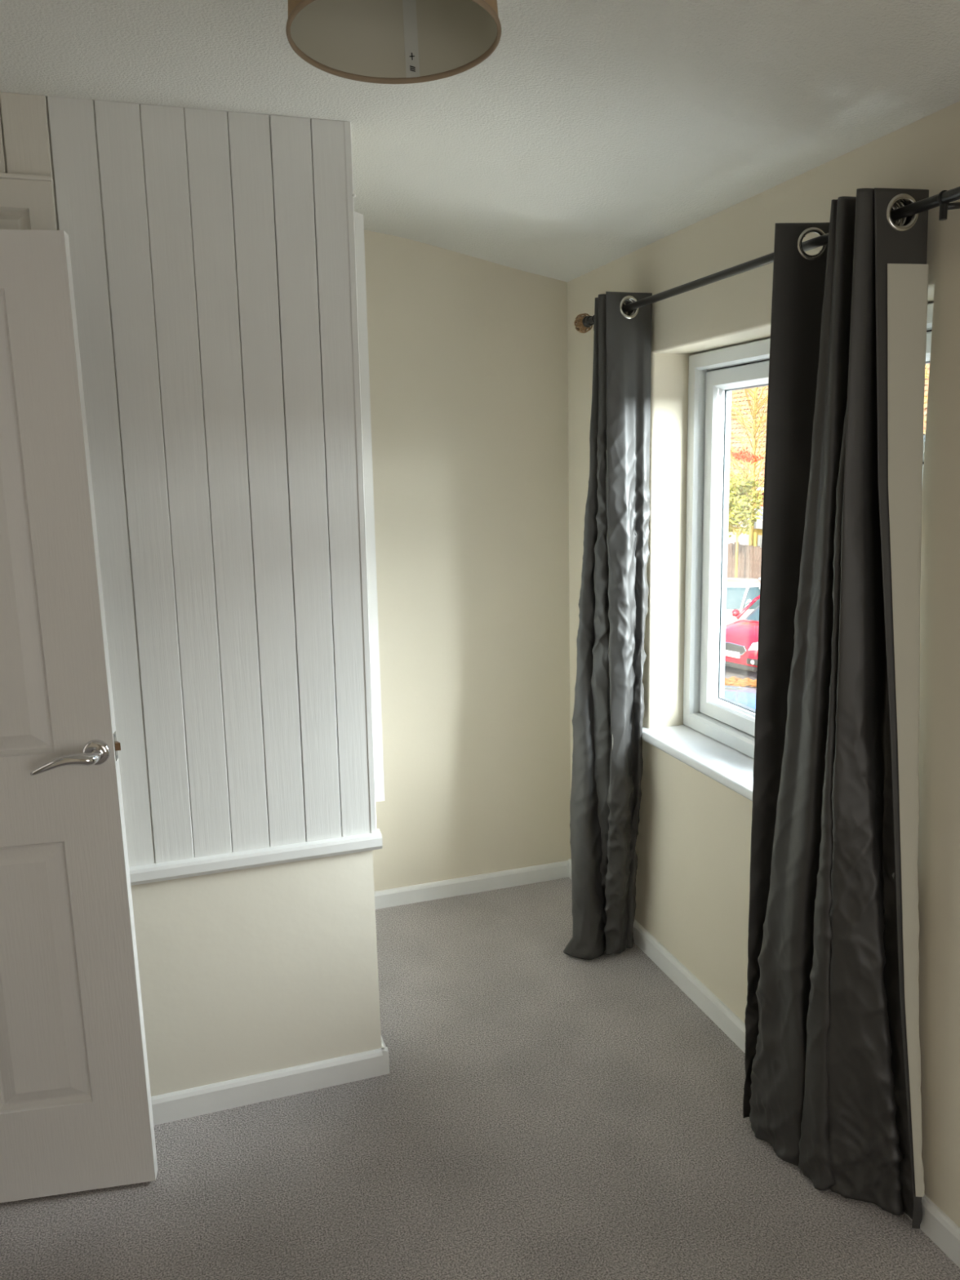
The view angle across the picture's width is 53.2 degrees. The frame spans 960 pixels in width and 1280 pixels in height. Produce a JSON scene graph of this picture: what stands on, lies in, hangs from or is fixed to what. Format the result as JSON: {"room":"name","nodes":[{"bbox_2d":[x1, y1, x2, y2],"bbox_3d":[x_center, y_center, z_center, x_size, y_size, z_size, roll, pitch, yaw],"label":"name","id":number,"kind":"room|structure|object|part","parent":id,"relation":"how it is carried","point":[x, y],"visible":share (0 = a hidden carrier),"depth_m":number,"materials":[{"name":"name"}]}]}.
{"room":"empty bedroom","nodes":[
{"label":"empty bedroom","id":0,"kind":"room"},
{"bbox_2d":[0,92,382,1096],"bbox_3d":[-1.041,-0.040,2.518,1.364,2.320,0.952,-5,11,-18],"label":"wall","id":1,"kind":"structure","parent":0,"point":[213,252],"depth_m":2.17,"materials":[{"name":"paint"}]},
{"bbox_2d":[0,173,57,230],"bbox_3d":[-1.188,-0.171,1.928,0.745,1.469,0.056,-5,11,-18],"label":"door","id":2,"kind":"structure","parent":1,"relation":"in","point":[27,202],"depth_m":1.90,"materials":[{"name":"white wood"}]},
{"bbox_3d":[-0.890,0.550,2.183,1.354,0.045,0.034,-5,11,-18],"label":"dado rail","id":3,"kind":"part","parent":1,"relation":"part of","materials":[{"name":"white paint"}]},
{"bbox_2d":[151,1046,389,1125],"bbox_3d":[-0.878,1.144,2.287,1.348,0.068,0.015,-5,11,-18],"label":"baseboard","id":4,"kind":"structure","parent":1,"relation":"attached to","point":[268,1086],"depth_m":2.39,"materials":[{"name":"white paint"}]},
{"bbox_2d":[354,211,384,801],"bbox_3d":[-0.389,-0.349,2.674,0.054,1.440,0.700,-5,11,-18],"label":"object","id":5,"kind":"object","parent":1,"relation":"attached to","point":[358,218],"visible":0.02,"depth_m":2.34,"materials":[{"name":"white paint"}]},
{"bbox_2d":[381,1035,389,1060],"bbox_3d":[-0.390,1.014,2.925,0.015,0.068,0.947,-5,11,-18],"label":"baseboard","id":6,"kind":"structure","parent":1,"relation":"attached to","point":[383,1045],"depth_m":2.49,"materials":[{"name":"white paint"}]},
{"bbox_2d":[364,230,570,891],"bbox_3d":[-0.730,-0.159,3.173,2.570,2.500,0.120,-5,11,-18],"label":"wall","id":7,"kind":"structure","parent":0,"point":[468,354],"depth_m":3.32,"materials":[{"name":"beige paint"}]},
{"bbox_2d":[374,860,568,909],"bbox_3d":[-0.097,0.904,3.500,0.937,0.062,0.015,-5,11,-18],"label":"baseboard","id":8,"kind":"structure","parent":7,"relation":"attached to","point":[422,892],"depth_m":3.51,"materials":[{"name":"white paint"}]},
{"bbox_2d":[0,877,959,1279],"bbox_3d":[-0.545,1.451,1.106,3.620,0.120,4.600,-5,11,-18],"label":"floor","id":9,"kind":"structure","parent":0,"point":[540,1111],"depth_m":2.16,"materials":[{"name":"grey carpet"}]},
{"bbox_2d":[0,0,959,282],"bbox_3d":[-0.656,-0.842,0.661,3.500,0.267,4.600,-5,11,-18],"label":"ceiling","id":10,"kind":"structure","parent":0,"point":[593,133],"depth_m":1.85,"materials":[{"name":"white paint"}]},
{"bbox_2d":[285,0,501,84],"bbox_3d":[-0.103,-0.826,1.107,0.252,0.250,0.251,-2,11,-3],"label":"ceiling lamp","id":11,"kind":"object","parent":10,"relation":"hanging from","point":[381,42],"visible":1,"depth_m":1.22,"materials":[{"name":"beige fabric"}]},
{"bbox_3d":[-0.103,-0.792,1.117,0.247,0.165,0.247,-5,9,-18],"label":"lamp shade","id":12,"kind":"part","parent":11,"relation":"part of","materials":[{"name":"beige fabric"}]},
{"bbox_2d":[567,101,959,1226],"bbox_3d":[1.100,0.173,1.425,0.200,2.400,4.400,-5,11,-18],"label":"wall","id":13,"kind":"structure","parent":0,"point":[693,846],"depth_m":2.39,"materials":[{"name":"beige paint"}]},
{"bbox_2d":[568,858,959,1267],"bbox_3d":[1.023,1.229,1.587,0.015,0.068,4.400,-5,11,-18],"label":"baseboard","id":14,"kind":"structure","parent":13,"relation":"attached to","point":[935,1224],"depth_m":2.66,"materials":[{"name":"white paint"}]},
{"bbox_2d":[573,186,959,333],"bbox_3d":[0.658,-0.812,2.050,0.109,0.075,2.071,-5,11,-18],"label":"pole","id":15,"kind":"object","parent":13,"relation":"attached to","point":[943,199],"visible":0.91,"depth_m":2.09,"materials":[{"name":"black metal"}]},
{"bbox_2d":[563,291,652,959],"bbox_3d":[0.385,0.007,2.901,0.258,2.004,0.192,-10,13,-37],"label":"curtain","id":16,"kind":"object","parent":15,"relation":"hanging from","point":[607,718],"visible":0.98,"depth_m":2.87,"materials":[{"name":"grey fabric"}]},
{"bbox_2d":[742,187,928,1228],"bbox_3d":[0.732,0.179,1.928,0.173,2.002,0.424,-5,11,-18],"label":"curtain","id":17,"kind":"object","parent":15,"relation":"hanging from","point":[833,1056],"visible":1,"depth_m":1.93,"materials":[{"name":"grey fabric"}]},
{"bbox_3d":[0.816,-0.734,1.620,0.081,0.020,0.011,-5,11,-18],"label":"arm","id":18,"kind":"part","parent":15,"relation":"part of","materials":[{"name":"black metal"}]},
{"bbox_2d":[641,302,933,879],"bbox_3d":[0.821,-0.174,2.406,0.384,1.157,1.129,-5,11,-18],"label":"window","id":19,"kind":"structure","parent":13,"relation":"in","point":[713,375],"depth_m":2.80,"materials":[{"name":"white plastic"}]},
{"bbox_3d":[0.755,-0.240,2.650,0.052,1.013,0.448,-5,11,-18],"label":"sash","id":20,"kind":"part","parent":19,"relation":"part of","materials":[{"name":"white plastic"}]},
{"bbox_3d":[0.727,0.373,2.472,0.159,0.028,1.129,-5,11,-18],"label":"sill","id":21,"kind":"part","parent":19,"relation":"part of","materials":[{"name":"white"}]},
{"bbox_3d":[0.820,-0.196,2.402,0.075,1.112,1.069,-5,11,-18],"label":"frame","id":22,"kind":"part","parent":19,"relation":"part of","materials":[{"name":"white plastic"}]},
{"bbox_3d":[0.907,-0.522,2.098,0.052,0.263,0.453,-5,11,-18],"label":"sash","id":23,"kind":"part","parent":19,"relation":"part of","materials":[{"name":"white plastic"}]},
{"bbox_3d":[-1.201,0.265,0.677,0.100,2.400,4.400,-5,11,-18],"label":"wall","id":24,"kind":"structure","parent":0,"visible":0},
{"bbox_2d":[0,229,158,1203],"bbox_3d":[-1.114,0.245,1.864,0.785,1.981,0.096,-3,11,-10],"label":"door","id":25,"kind":"structure","parent":24,"relation":"in","point":[76,1111],"depth_m":1.94,"materials":[{"name":"paint"}]},
{"bbox_3d":[-0.817,0.241,1.895,0.131,0.039,0.054,-3,11,-10],"label":"lever","id":26,"kind":"part","parent":25,"relation":"part of","materials":[{"name":"silver metal"}]},
{"bbox_3d":[-0.744,0.217,1.957,0.003,0.058,0.022,-3,11,-10],"label":"latch plate","id":27,"kind":"part","parent":25,"relation":"part of","materials":[{"name":"silver metal"}]},
{"label":"outside","id":28,"kind":"structure","parent":0,"visible":0},
{"bbox_2d":[724,666,756,688],"bbox_3d":[17.273,-0.625,25.038,44.690,0.200,90.000,-5,11,-18],"label":"ground","id":29,"kind":"structure","parent":28,"point":[730,672],"depth_m":19.01,"materials":[{"name":"grey asphalt"}]},
{"bbox_2d":[724,685,755,709],"bbox_3d":[3.137,1.388,11.607,4.340,1.442,2.164,1,11,15],"label":"car","id":30,"kind":"object","parent":29,"relation":"on","point":[746,696],"visible":0.02,"depth_m":11.57,"materials":[{"name":"blue paint"}]},
{"bbox_2d":[724,676,756,687],"bbox_3d":[5.104,0.805,18.186,8.158,0.045,1.191,2,11,18],"label":"fallen leaves","id":31,"kind":"object","parent":29,"relation":"on","point":[738,682],"visible":0.12,"depth_m":18.18,"materials":[{"name":"orange plant"}]},
{"bbox_2d":[724,595,759,671],"bbox_3d":[6.689,-0.247,19.830,4.443,1.490,2.164,-8,12,-32],"label":"car","id":32,"kind":"object","parent":29,"relation":"on","point":[741,635],"visible":0.21,"depth_m":18.68,"materials":[{"name":"red paint"}]},
{"bbox_3d":[4.870,0.258,18.709,0.075,0.110,0.520,-8,12,-32],"label":"number plate","id":33,"kind":"part","parent":32,"relation":"part of","materials":[{"name":"white"}]},
{"bbox_2d":[731,608,740,617],"bbox_3d":[5.361,-0.567,20.108,0.159,0.164,0.170,7,13,37],"label":"mirror","id":34,"kind":"object","parent":32,"relation":"attached to","point":[735,612],"depth_m":20.05,"materials":[{"name":"red paint"}]},
{"bbox_2d":[724,641,746,655],"bbox_3d":[4.893,0.158,18.702,0.313,0.232,0.844,-5,11,-18],"label":"grille","id":35,"kind":"object","parent":32,"relation":"attached to","point":[732,648],"depth_m":18.56,"materials":[{"name":"silver metal"}]},
{"bbox_2d":[724,661,756,671],"bbox_3d":[4.932,0.471,18.786,0.160,0.100,1.240,-8,12,-32],"label":"grille","id":36,"kind":"object","parent":32,"relation":"attached to","point":[737,664],"depth_m":18.47,"materials":[{"name":"grey plastic"}]},
{"bbox_2d":[725,577,760,625],"bbox_3d":[4.715,-0.637,22.101,4.240,1.520,2.164,1,11,15],"label":"car","id":37,"kind":"object","parent":29,"relation":"on","point":[740,591],"visible":0.03,"depth_m":21.00,"materials":[{"name":"white paint"}]},
{"bbox_2d":[727,542,761,578],"bbox_3d":[7.978,-1.503,25.391,0.142,1.869,21.868,-5,11,-18],"label":"fence","id":38,"kind":"object","parent":29,"relation":"on","point":[749,557],"visible":0.05,"depth_m":26.80,"materials":[{"name":"brown wood"}]},
{"bbox_2d":[728,509,763,547],"bbox_3d":[9.335,-2.776,30.567,3.100,2.380,7.400,-5,11,-18],"label":"garage","id":39,"kind":"structure","parent":29,"relation":"on","point":[757,535],"depth_m":29.23,"materials":[{"name":"white"}]},
{"bbox_3d":[8.006,-2.498,30.282,0.040,1.800,1.800,-5,11,-18],"label":"door","id":40,"kind":"part","parent":39,"relation":"part of","materials":[{"name":"white"}]},
{"bbox_3d":[8.690,-2.132,28.224,0.040,1.800,1.800,-5,11,-18],"label":"door","id":41,"kind":"part","parent":39,"relation":"part of","materials":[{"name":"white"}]},
{"bbox_2d":[728,447,764,577],"bbox_3d":[7.048,-2.984,26.221,1.698,4.482,1.842,-5,11,-18],"label":"leafy tree","id":42,"kind":"object","parent":29,"relation":"on","point":[740,504],"visible":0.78,"depth_m":25.84,"materials":[{"name":"yellow plant"}]},
{"bbox_2d":[728,386,768,546],"bbox_3d":[7.989,-5.584,28.093,4.416,8.866,3.994,0,11,5],"label":"birch tree","id":43,"kind":"object","parent":29,"relation":"on","point":[754,442],"visible":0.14,"depth_m":27.99,"materials":[{"name":"yellow plant"}]},
{"bbox_2d":[728,363,929,510],"bbox_3d":[17.415,-6.214,30.985,12.328,8.611,37.900,-5,11,-18],"label":"house","id":44,"kind":"structure","parent":29,"relation":"on","point":[736,445],"depth_m":38.61,"materials":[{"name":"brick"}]},
{"bbox_2d":[923,364,929,434],"bbox_3d":[10.740,-4.413,20.941,4.506,9.046,4.880,-5,11,-18],"label":"birch tree","id":45,"kind":"object","parent":29,"relation":"on","point":[926,376],"visible":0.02,"depth_m":21.12,"materials":[{"name":"plant"}]}
]}

